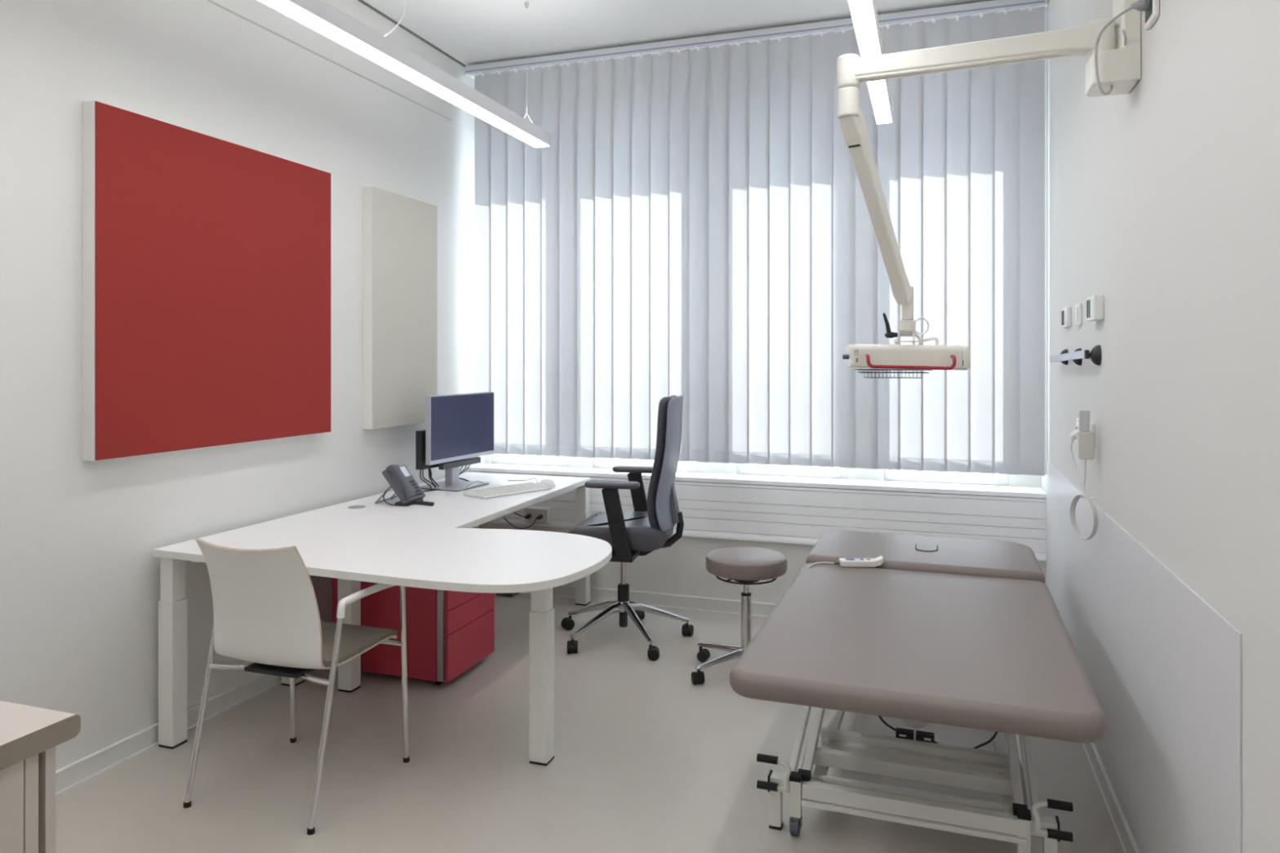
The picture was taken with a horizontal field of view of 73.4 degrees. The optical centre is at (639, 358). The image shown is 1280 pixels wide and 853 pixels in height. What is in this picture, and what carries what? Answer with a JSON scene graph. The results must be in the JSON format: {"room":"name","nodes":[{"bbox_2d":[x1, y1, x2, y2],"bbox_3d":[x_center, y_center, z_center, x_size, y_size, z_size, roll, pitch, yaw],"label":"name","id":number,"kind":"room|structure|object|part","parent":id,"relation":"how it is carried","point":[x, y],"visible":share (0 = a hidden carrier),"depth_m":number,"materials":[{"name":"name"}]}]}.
{"room":"examination room","nodes":[
{"label":"examination room","id":0,"kind":"room"},
{"bbox_2d":[0,0,485,770],"bbox_3d":[-2.224,-0.190,2.317,0.200,3.260,7.160,0,0,19],"label":"wall","id":1,"kind":"structure","parent":0,"point":[80,573],"depth_m":3.18,"materials":[{"name":"paint"}]},
{"bbox_2d":[55,673,281,795],"bbox_3d":[-2.134,1.403,2.241,0.018,0.073,6.675,0,0,19],"label":"baseboard","id":2,"kind":"structure","parent":1,"relation":"attached to","point":[82,770],"depth_m":3.13,"materials":[{"name":"white paint"}]},
{"bbox_2d":[82,100,330,461],"bbox_3d":[-1.685,-0.264,3.502,0.060,1.227,1.214,0,0,19],"label":"wall panel","id":3,"kind":"object","parent":1,"relation":"attached to","point":[206,259],"visible":1,"depth_m":3.32,"materials":[{"name":"red fabric"}]},
{"bbox_2d":[206,0,452,120],"bbox_3d":[-1.677,-1.438,3.607,0.006,0.007,3.355,0,0,19],"label":"trim","id":4,"kind":"structure","parent":1,"relation":"attached to","point":[210,1],"depth_m":4.06,"materials":[{"name":"grey"}]},
{"bbox_2d":[362,186,437,429],"bbox_3d":[-1.290,-0.258,4.665,0.060,1.239,0.607,0,0,19],"label":"wall panel","id":5,"kind":"object","parent":1,"relation":"attached to","point":[400,232],"visible":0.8,"depth_m":4.57,"materials":[{"name":"white fabric"}]},
{"bbox_2d":[357,0,466,67],"bbox_3d":[-2.147,-1.815,2.217,0.010,0.009,6.620,0,0,19],"label":"trim","id":6,"kind":"structure","parent":1,"relation":"attached to","point":[360,1],"depth_m":4.78,"materials":[{"name":"grey metal"}]},
{"bbox_2d":[469,49,689,85],"bbox_3d":[0.518,-1.795,4.954,3.300,0.050,0.245,0,0,19],"label":"trim","id":7,"kind":"structure","parent":1,"relation":"attached to","point":[472,77],"depth_m":5.41,"materials":[{"name":"white"}]},
{"bbox_2d":[55,592,1124,852],"bbox_3d":[-0.550,1.540,1.802,3.700,0.200,7.260,0,0,19],"label":"floor","id":8,"kind":"structure","parent":0,"point":[648,758],"depth_m":3.01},
{"bbox_2d":[0,700,80,852],"bbox_3d":[-1.811,1.065,1.361,1.168,0.750,1.056,0,0,19],"label":"base cabinet","id":9,"kind":"object","parent":8,"relation":"on","point":[29,735],"visible":1,"depth_m":1.61,"materials":[{"name":"beige laminate"}]},
{"bbox_3d":[-1.222,1.060,1.377,0.019,0.640,0.457,0,0,19],"label":"door","id":10,"kind":"part","parent":9,"relation":"part of","materials":[{"name":"beige laminate"}]},
{"bbox_2d":[0,700,80,770],"bbox_3d":[-1.812,0.712,1.362,1.166,0.044,1.056,0,0,19],"label":"countertop","id":11,"kind":"structure","parent":9,"relation":"on","point":[26,731],"depth_m":1.62,"materials":[{"name":"beige laminate"}]},
{"bbox_3d":[-1.667,1.090,1.824,1.144,0.700,0.021,0,0,19],"label":"panel","id":12,"kind":"part","parent":9,"relation":"part of","materials":[{"name":"beige laminate"}]},
{"bbox_2d":[183,537,409,835],"bbox_3d":[-1.153,1.005,2.898,0.517,0.871,0.550,0,0,19],"label":"chair","id":13,"kind":"object","parent":8,"relation":"on","point":[265,607],"visible":0.97,"depth_m":2.72,"materials":[{"name":"white plastic"}]},
{"bbox_3d":[-1.433,1.114,2.828,0.019,0.632,0.159,0,0,18],"label":"leg","id":14,"kind":"part","parent":13,"relation":"part of","materials":[{"name":"silver metal"}]},
{"bbox_3d":[-1.163,1.009,2.824,0.210,0.014,0.145,0,0,19],"label":"support plate","id":15,"kind":"part","parent":13,"relation":"part of","materials":[{"name":"black plastic"}]},
{"bbox_3d":[-1.304,1.108,3.216,0.020,0.640,0.041,0,0,9],"label":"leg","id":16,"kind":"part","parent":13,"relation":"part of","materials":[{"name":"silver metal"}]},
{"bbox_3d":[-1.136,1.016,2.951,0.488,0.025,0.399,0,0,19],"label":"seat frame","id":17,"kind":"part","parent":13,"relation":"part of","materials":[{"name":"silver metal"}]},
{"bbox_3d":[-0.974,1.114,2.673,0.019,0.632,0.159,0,0,20],"label":"leg","id":18,"kind":"part","parent":13,"relation":"part of","materials":[{"name":"silver metal"}]},
{"bbox_3d":[-0.898,0.796,2.895,0.025,0.061,0.366,0,0,19],"label":"armrest","id":19,"kind":"part","parent":13,"relation":"part of","materials":[{"name":"white plastic"}]},
{"bbox_3d":[-0.841,1.108,3.059,0.020,0.640,0.041,0,0,29],"label":"leg","id":20,"kind":"part","parent":13,"relation":"part of","materials":[{"name":"silver metal"}]},
{"bbox_2d":[152,471,612,765],"bbox_3d":[-0.669,1.071,3.957,1.631,0.738,2.334,0,0,19],"label":"desk","id":21,"kind":"object","parent":8,"relation":"on","point":[442,546],"visible":0.9,"depth_m":3.19,"materials":[{"name":"white laminate"}]},
{"bbox_3d":[-1.743,1.166,3.206,0.070,0.532,0.070,0,0,19],"label":"leg","id":22,"kind":"part","parent":21,"relation":"part of","materials":[{"name":"white metal"}]},
{"bbox_3d":[-1.536,1.166,3.806,0.070,0.532,0.070,0,0,19],"label":"leg","id":23,"kind":"part","parent":21,"relation":"part of","materials":[{"name":"white metal"}]},
{"bbox_3d":[-1.266,1.166,3.741,0.070,0.532,0.070,0,0,19],"label":"leg","id":24,"kind":"part","parent":21,"relation":"part of","materials":[{"name":"white metal"}]},
{"bbox_3d":[-0.748,0.749,4.023,1.280,0.035,2.100,0,0,19],"label":"under frame","id":25,"kind":"part","parent":21,"relation":"part of","materials":[{"name":"white laminate"}]},
{"bbox_2d":[374,464,434,506],"bbox_3d":[-1.117,0.609,4.184,0.308,0.192,0.193,0,0,14],"label":"desk telephone","id":26,"kind":"object","parent":21,"relation":"on","point":[399,478],"visible":1,"depth_m":4.11,"materials":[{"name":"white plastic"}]},
{"bbox_3d":[-1.105,0.669,4.127,0.252,0.072,0.065,0,0,5],"label":"coiled cord","id":27,"kind":"part","parent":26,"relation":"part of","materials":[{"name":"grey plastic"}]},
{"bbox_2d":[391,488,436,499],"bbox_3d":[-1.175,0.702,4.462,0.053,0.007,0.376,0,0,27],"label":"cable","id":28,"kind":"object","parent":21,"relation":"on","point":[433,489],"visible":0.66,"depth_m":4.54,"materials":[{"name":"grey"}]},
{"bbox_2d":[415,430,480,488],"bbox_3d":[-1.044,0.542,4.690,0.095,0.327,0.475,0,0,24],"label":"computer","id":29,"kind":"object","parent":21,"relation":"on","point":[420,464],"visible":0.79,"depth_m":4.51,"materials":[{"name":"black plastic"}]},
{"bbox_2d":[419,391,493,491],"bbox_3d":[-1.015,0.450,4.741,0.260,0.510,0.596,0,0,24],"label":"monitor","id":30,"kind":"object","parent":21,"relation":"on","point":[459,426],"visible":0.88,"depth_m":4.69,"materials":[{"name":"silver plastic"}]},
{"bbox_3d":[-1.022,0.697,4.726,0.260,0.007,0.305,0,0,24],"label":"plate","id":31,"kind":"part","parent":30,"relation":"part of","materials":[{"name":"silver metal"}]},
{"bbox_2d":[463,480,551,498],"bbox_3d":[-0.760,0.686,4.589,0.362,0.036,0.450,0,0,43],"label":"keyboard","id":32,"kind":"object","parent":21,"relation":"on","point":[488,492],"visible":1,"depth_m":4.49,"materials":[{"name":"white plastic"}]},
{"bbox_2d":[507,477,555,486],"bbox_3d":[-0.598,0.685,4.851,0.355,0.038,0.089,0,0,41],"label":"computer mouse","id":33,"kind":"object","parent":21,"relation":"on","point":[547,482],"visible":0.97,"depth_m":4.74,"materials":[{"name":"white plastic"}]},
{"bbox_3d":[-0.351,1.166,3.076,0.070,0.532,0.070,0,0,19],"label":"leg","id":34,"kind":"part","parent":21,"relation":"part of","materials":[{"name":"white metal"}]},
{"bbox_3d":[-0.336,1.166,5.040,0.070,0.532,0.070,0,0,19],"label":"leg","id":35,"kind":"part","parent":21,"relation":"part of","materials":[{"name":"white metal"}]},
{"bbox_2d":[332,577,494,684],"bbox_3d":[-1.048,1.157,4.009,0.601,0.565,0.420,0,0,19],"label":"drawer pedestal","id":36,"kind":"object","parent":8,"relation":"on","point":[448,633],"visible":0.57,"depth_m":3.80,"materials":[{"name":"red paint"}]},
{"bbox_3d":[-0.772,1.046,3.915,0.018,0.097,0.420,0,0,19],"label":"drawer","id":37,"kind":"part","parent":36,"relation":"part of","materials":[{"name":"red paint"}]},
{"bbox_3d":[-0.772,1.147,3.915,0.018,0.101,0.420,0,0,19],"label":"drawer","id":38,"kind":"part","parent":36,"relation":"part of","materials":[{"name":"red paint"}]},
{"bbox_3d":[-0.772,1.302,3.915,0.018,0.202,0.420,0,0,19],"label":"drawer","id":39,"kind":"part","parent":36,"relation":"part of","materials":[{"name":"red paint"}]},
{"bbox_2d":[560,395,693,661],"bbox_3d":[-0.090,0.816,4.426,0.703,1.248,0.687,0,0,12],"label":"office chair","id":40,"kind":"object","parent":8,"relation":"on","point":[647,529],"visible":0.98,"depth_m":4.21,"materials":[{"name":"black fabric"}]},
{"bbox_3d":[-0.239,1.304,4.501,0.320,0.124,0.045,0,0,30],"label":"arm","id":41,"kind":"part","parent":40,"relation":"part of","materials":[{"name":"silver metal"}]},
{"bbox_3d":[-0.218,1.304,4.292,0.320,0.124,0.045,0,0,-42],"label":"arm","id":42,"kind":"part","parent":40,"relation":"part of","materials":[{"name":"silver metal"}]},
{"bbox_3d":[-0.110,0.879,4.416,0.520,0.123,0.490,0,0,12],"label":"seat","id":43,"kind":"part","parent":40,"relation":"part of","materials":[{"name":"black fabric"}]},
{"bbox_3d":[-0.101,0.797,4.210,0.170,0.362,0.199,0,0,12],"label":"armrest post","id":44,"kind":"part","parent":40,"relation":"part of","materials":[{"name":"black plastic"}]},
{"bbox_3d":[-0.013,1.304,4.248,0.045,0.124,0.320,0,0,-24],"label":"arm","id":45,"kind":"part","parent":40,"relation":"part of","materials":[{"name":"silver metal"}]},
{"bbox_3d":[-0.020,0.797,4.601,0.170,0.362,0.199,0,0,12],"label":"armrest post","id":46,"kind":"part","parent":40,"relation":"part of","materials":[{"name":"black plastic"}]},
{"bbox_3d":[0.092,1.304,4.429,0.320,0.124,0.045,0,0,-6],"label":"arm","id":47,"kind":"part","parent":40,"relation":"part of","materials":[{"name":"silver metal"}]},
{"bbox_3d":[0.133,0.520,4.366,0.124,0.656,0.444,0,0,12],"label":"backrest","id":48,"kind":"part","parent":40,"relation":"part of","materials":[{"name":"black fabric"}]},
{"bbox_2d":[691,546,786,684],"bbox_3d":[0.499,1.165,3.932,0.533,0.551,0.526,0,0,19],"label":"stool","id":49,"kind":"object","parent":8,"relation":"on","point":[746,566],"visible":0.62,"depth_m":3.85,"materials":[{"name":"grey leather"}]},
{"bbox_3d":[0.377,1.345,4.019,0.260,0.054,0.040,0,0,42],"label":"arm","id":50,"kind":"part","parent":49,"relation":"part of","materials":[{"name":"silver metal"}]},
{"bbox_3d":[0.360,1.345,3.849,0.260,0.054,0.040,0,0,-30],"label":"arm","id":51,"kind":"part","parent":49,"relation":"part of","materials":[{"name":"silver metal"}]},
{"bbox_3d":[0.485,0.930,3.922,0.368,0.083,0.368,0,0,19],"label":"seat","id":52,"kind":"part","parent":49,"relation":"part of","materials":[{"name":"grey leather"}]},
{"bbox_3d":[0.485,0.991,3.922,0.120,0.039,0.120,0,0,19],"label":"seat plate","id":53,"kind":"part","parent":49,"relation":"part of","materials":[{"name":"black plastic"}]},
{"bbox_2d":[728,530,1107,852],"bbox_3d":[0.988,1.127,3.065,0.922,0.626,1.970,0,0,20],"label":"examination table","id":54,"kind":"object","parent":8,"relation":"on","point":[957,632],"visible":0.99,"depth_m":2.59,"materials":[{"name":"grey leather"},{"name":"white enamelled metal"},{"name":"black rubber"}]},
{"bbox_3d":[0.429,1.264,2.629,0.070,0.096,0.062,0,0,20],"label":"pedal lever","id":55,"kind":"part","parent":54,"relation":"part of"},
{"bbox_3d":[0.474,1.334,2.611,0.034,0.108,0.034,0,0,20],"label":"post","id":56,"kind":"part","parent":54,"relation":"part of","materials":[{"name":"white metal"}]},
{"bbox_3d":[0.677,1.137,3.256,0.018,0.390,1.298,0,0,20],"label":"scissor arm","id":57,"kind":"part","parent":54,"relation":"part of"},
{"bbox_3d":[0.699,1.225,3.248,0.015,0.226,1.253,0,0,20],"label":"guide rod","id":58,"kind":"part","parent":54,"relation":"part of","materials":[{"name":"silver metal"}]},
{"bbox_3d":[0.733,1.123,3.278,0.026,0.394,1.377,0,0,20],"label":"scissor arm","id":59,"kind":"part","parent":54,"relation":"part of"},
{"bbox_2d":[807,555,884,568],"bbox_3d":[0.811,0.870,3.476,0.341,0.138,0.079,0,0,-3],"label":"hand control","id":60,"kind":"object","parent":54,"relation":"on","point":[844,562],"visible":0.88,"depth_m":3.45,"materials":[{"name":"white plastic"}]},
{"bbox_3d":[0.990,1.319,3.071,0.622,0.072,1.264,0,0,20],"label":"frame","id":61,"kind":"part","parent":54,"relation":"part of","materials":[{"name":"white metal"}]},
{"bbox_2d":[895,727,934,742],"bbox_3d":[0.931,1.284,2.910,0.124,0.040,0.032,0,0,19],"label":"socket","id":62,"kind":"object","parent":54,"relation":"attached to","point":[901,734],"depth_m":2.90,"materials":[{"name":"black plastic"}]},
{"bbox_3d":[0.977,1.215,3.038,0.116,0.116,0.200,0,0,20],"label":"lift motor","id":63,"kind":"part","parent":54,"relation":"part of","materials":[{"name":"grey metal"}]},
{"bbox_2d":[728,563,1107,742],"bbox_3d":[0.883,0.874,2.773,0.922,0.068,1.350,0,0,20],"label":"cushion","id":64,"kind":"object","parent":54,"relation":"on","point":[993,651],"depth_m":2.45,"materials":[{"name":"grey leather"}]},
{"bbox_2d":[805,530,1044,583],"bbox_3d":[1.216,0.856,3.705,0.914,0.073,0.612,0,0,20],"label":"cushion","id":65,"kind":"object","parent":54,"relation":"on","point":[924,553],"depth_m":3.60,"materials":[{"name":"grey leather"}]},
{"bbox_3d":[1.305,1.123,3.074,0.026,0.394,1.377,0,0,20],"label":"scissor arm","id":66,"kind":"part","parent":54,"relation":"part of"},
{"bbox_3d":[1.312,1.225,3.029,0.015,0.226,1.253,0,0,20],"label":"guide rod","id":67,"kind":"part","parent":54,"relation":"part of","materials":[{"name":"silver metal"}]},
{"bbox_3d":[1.071,1.334,2.398,0.034,0.108,0.034,0,0,20],"label":"post","id":68,"kind":"part","parent":54,"relation":"part of","materials":[{"name":"white metal"}]},
{"bbox_3d":[1.334,1.137,3.022,0.018,0.390,1.298,0,0,20],"label":"scissor arm","id":69,"kind":"part","parent":54,"relation":"part of"},
{"bbox_3d":[1.122,1.264,2.382,0.070,0.096,0.062,0,0,20],"label":"pedal lever","id":70,"kind":"part","parent":54,"relation":"part of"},
{"bbox_2d":[362,0,993,66],"bbox_3d":[-0.550,-1.920,1.802,3.700,0.200,7.260,0,0,19],"label":"ceiling","id":71,"kind":"structure","parent":0,"point":[471,32],"depth_m":4.62,"materials":[{"name":"paint"}]},
{"bbox_2d":[257,0,550,147],"bbox_3d":[-1.237,-1.472,2.460,0.088,0.697,4.465,0,0,19],"label":"pendant light","id":72,"kind":"object","parent":71,"relation":"hanging from","point":[321,16],"visible":1,"depth_m":3.33,"materials":[{"name":"white metal"}]},
{"bbox_2d":[847,0,884,57],"bbox_3d":[0.671,-1.072,2.643,0.074,0.555,1.521,0,0,19],"label":"pendant light","id":73,"kind":"object","parent":71,"relation":"hanging from","point":[864,16],"depth_m":2.93,"materials":[{"name":"white plastic"}]},
{"bbox_2d":[866,80,892,124],"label":"pendant light","id":74,"kind":"object","parent":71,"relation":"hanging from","point":[879,91],"depth_m":3.76,"materials":[{"name":"white"}]},
{"bbox_2d":[468,85,1046,604],"bbox_3d":[0.532,-0.190,4.996,3.300,3.260,0.315,0,0,19],"label":"wall","id":75,"kind":"structure","parent":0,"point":[679,568],"depth_m":4.79,"materials":[{"name":"paint"}]},
{"bbox_2d":[502,506,550,528],"bbox_3d":[-0.751,0.918,5.232,0.410,0.220,0.093,0,0,19],"label":"double outlet","id":76,"kind":"object","parent":75,"relation":"attached to","point":[534,514],"visible":0.74,"depth_m":5.19,"materials":[{"name":"white plastic"}]},
{"bbox_2d":[526,511,534,519],"bbox_3d":[-0.664,0.950,5.202,0.054,0.054,0.004,0,0,19],"label":"socket","id":77,"kind":"object","parent":76,"relation":"attached to","point":[531,513],"depth_m":5.20,"materials":[{"name":"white plastic"}]},
{"bbox_2d":[537,511,545,519],"bbox_3d":[-0.596,0.950,5.179,0.054,0.054,0.004,0,0,19],"label":"socket","id":78,"kind":"object","parent":76,"relation":"attached to","point":[542,513],"depth_m":5.18,"materials":[{"name":"white plastic"}]},
{"bbox_2d":[492,453,572,466],"bbox_3d":[-0.683,-0.371,5.535,0.570,2.108,0.065,0,0,19],"label":"window","id":79,"kind":"structure","parent":75,"relation":"attached to","point":[496,458],"depth_m":5.51,"materials":[{"name":"white"}]},
{"bbox_2d":[593,457,702,472],"bbox_3d":[0.055,-0.371,5.285,0.710,2.108,0.065,0,0,19],"label":"window","id":80,"kind":"structure","parent":75,"relation":"attached to","point":[597,462],"depth_m":5.28,"materials":[{"name":"white"}]},
{"bbox_2d":[520,584,776,617],"bbox_3d":[0.489,1.403,4.867,3.276,0.073,0.018,0,0,19],"label":"baseboard","id":81,"kind":"structure","parent":75,"relation":"attached to","point":[665,600],"depth_m":4.96,"materials":[{"name":"white paint"}]},
{"bbox_2d":[464,0,1048,475],"bbox_3d":[0.478,-0.610,4.795,3.266,2.384,0.081,0,0,19],"label":"vertical blind","id":82,"kind":"object","parent":75,"relation":"attached to","point":[695,224],"visible":0.94,"depth_m":4.70,"materials":[{"name":"white fabric"}]},
{"bbox_2d":[737,463,848,478],"bbox_3d":[0.886,-0.371,5.003,0.644,2.108,0.065,0,0,19],"label":"window","id":83,"kind":"structure","parent":75,"relation":"attached to","point":[742,468],"depth_m":4.97,"materials":[{"name":"white"}]},
{"bbox_2d":[884,469,1008,485],"bbox_3d":[1.680,-0.371,4.734,0.640,2.108,0.065,0,0,19],"label":"window","id":84,"kind":"structure","parent":75,"relation":"attached to","point":[889,474],"depth_m":4.71,"materials":[{"name":"white"}]},
{"bbox_2d":[1041,0,1279,852],"bbox_3d":[1.091,-0.190,1.193,0.200,3.260,7.160,0,0,19],"label":"wall","id":85,"kind":"structure","parent":0,"point":[1163,195],"depth_m":1.96,"materials":[{"name":"paint"}]},
{"bbox_2d":[836,0,1141,377],"bbox_3d":[1.071,-0.559,2.786,0.860,1.262,0.839,0,0,19],"label":"lamp","id":86,"kind":"object","parent":85,"relation":"attached to","point":[1112,46],"visible":1,"depth_m":2.69,"materials":[{"name":"white metal"}]},
{"bbox_3d":[0.760,-0.005,3.164,0.027,0.018,0.018,0,0,8],"label":"knob","id":87,"kind":"part","parent":86,"relation":"part of","materials":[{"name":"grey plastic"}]},
{"bbox_3d":[0.697,-0.691,2.790,0.040,0.010,0.008,0,0,39],"label":"type plate","id":88,"kind":"part","parent":86,"relation":"part of","materials":[{"name":"black plastic"}]},
{"bbox_3d":[0.811,-0.527,2.922,0.070,0.667,0.511,0,0,40],"label":"spring arm","id":89,"kind":"part","parent":86,"relation":"part of","materials":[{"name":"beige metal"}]},
{"bbox_3d":[0.908,-0.119,3.123,0.055,0.091,0.023,0,0,2],"label":"clamp lever","id":90,"kind":"part","parent":86,"relation":"part of","materials":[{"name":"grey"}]},
{"bbox_2d":[854,368,932,377],"bbox_3d":[0.922,0.052,3.137,0.258,0.040,0.113,0,0,8],"label":"grille","id":91,"kind":"object","parent":86,"relation":"on","point":[919,369],"depth_m":3.10,"materials":[{"name":"silver metal"}]},
{"bbox_3d":[0.955,0.013,3.036,0.306,0.056,0.042,0,0,8],"label":"handle","id":92,"kind":"part","parent":86,"relation":"part of","materials":[{"name":"red plastic"}]},
{"bbox_3d":[1.014,-0.915,2.607,0.754,0.102,0.072,0,0,24],"label":"arm","id":93,"kind":"part","parent":86,"relation":"part of","materials":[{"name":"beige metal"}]},
{"bbox_2d":[1044,7,1047,474],"bbox_3d":[2.029,-0.619,4.299,0.018,2.398,0.022,0,0,19],"label":"trim","id":94,"kind":"structure","parent":85,"relation":"attached to","point":[1046,8],"depth_m":4.29,"materials":[{"name":"white paint"}]},
{"bbox_2d":[1061,306,1071,328],"bbox_3d":[1.802,-0.172,3.634,0.020,0.084,0.150,0,0,19],"label":"wall socket","id":95,"kind":"object","parent":85,"relation":"attached to","point":[1066,312],"visible":1,"depth_m":3.57,"materials":[{"name":"white plastic"}]},
{"bbox_2d":[1049,345,1102,365],"bbox_3d":[1.711,-0.009,3.405,0.046,0.075,0.991,0,0,19],"label":"rail","id":96,"kind":"object","parent":85,"relation":"attached to","point":[1095,355],"visible":1,"depth_m":3.17,"materials":[{"name":"silver metal"}]},
{"bbox_2d":[1075,303,1081,325],"bbox_3d":[1.708,-0.170,3.349,0.016,0.084,0.080,0,0,19],"label":"light switch","id":97,"kind":"object","parent":85,"relation":"attached to","point":[1078,307],"visible":1,"depth_m":3.31,"materials":[{"name":"white plastic"}]},
{"bbox_2d":[1069,409,1099,539],"bbox_3d":[1.558,0.402,3.024,0.081,0.444,0.279,0,0,19],"label":"charger","id":98,"kind":"object","parent":85,"relation":"attached to","point":[1084,437],"visible":1,"depth_m":2.98,"materials":[{"name":"white plastic"}]},
{"bbox_2d":[1075,417,1094,447],"bbox_3d":[1.654,0.275,3.198,0.021,0.084,0.320,0,0,19],"label":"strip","id":99,"kind":"object","parent":85,"relation":"attached to","point":[1091,425],"visible":0.17,"depth_m":3.05,"materials":[{"name":"white plastic"}]},
{"bbox_2d":[1086,294,1103,321],"bbox_3d":[1.570,-0.172,2.966,0.032,0.084,0.150,0,0,19],"label":"wall socket","id":100,"kind":"object","parent":85,"relation":"attached to","point":[1095,304],"visible":1,"depth_m":2.90,"materials":[{"name":"white plastic"}]},
{"bbox_2d":[1081,742,1140,852],"bbox_3d":[0.974,1.403,1.188,0.018,0.073,6.675,0,0,19],"label":"baseboard","id":101,"kind":"structure","parent":85,"relation":"attached to","point":[1126,837],"depth_m":2.71,"materials":[{"name":"white paint"}]},
{"bbox_2d":[1046,462,1241,852],"bbox_3d":[1.582,0.941,2.960,0.004,0.851,2.858,0,0,19],"label":"wall panel","id":102,"kind":"object","parent":85,"relation":"attached to","point":[1162,667],"depth_m":2.23,"materials":[{"name":"white plastic"}]},
{"bbox_2d":[1144,0,1159,30],"bbox_3d":[1.329,-0.920,2.231,0.016,0.104,0.104,0,0,19],"label":"wall outlet","id":103,"kind":"object","parent":85,"relation":"attached to","point":[1153,14],"visible":0.95,"depth_m":2.21,"materials":[{"name":"white plastic"}]},
{"bbox_2d":[1130,0,1150,11],"bbox_3d":[1.306,-0.922,2.243,0.039,0.038,0.043,0,0,19],"label":"plug","id":104,"kind":"object","parent":103,"relation":"attached to","point":[1140,5],"visible":1,"depth_m":2.23,"materials":[{"name":"grey plastic"}]}
]}

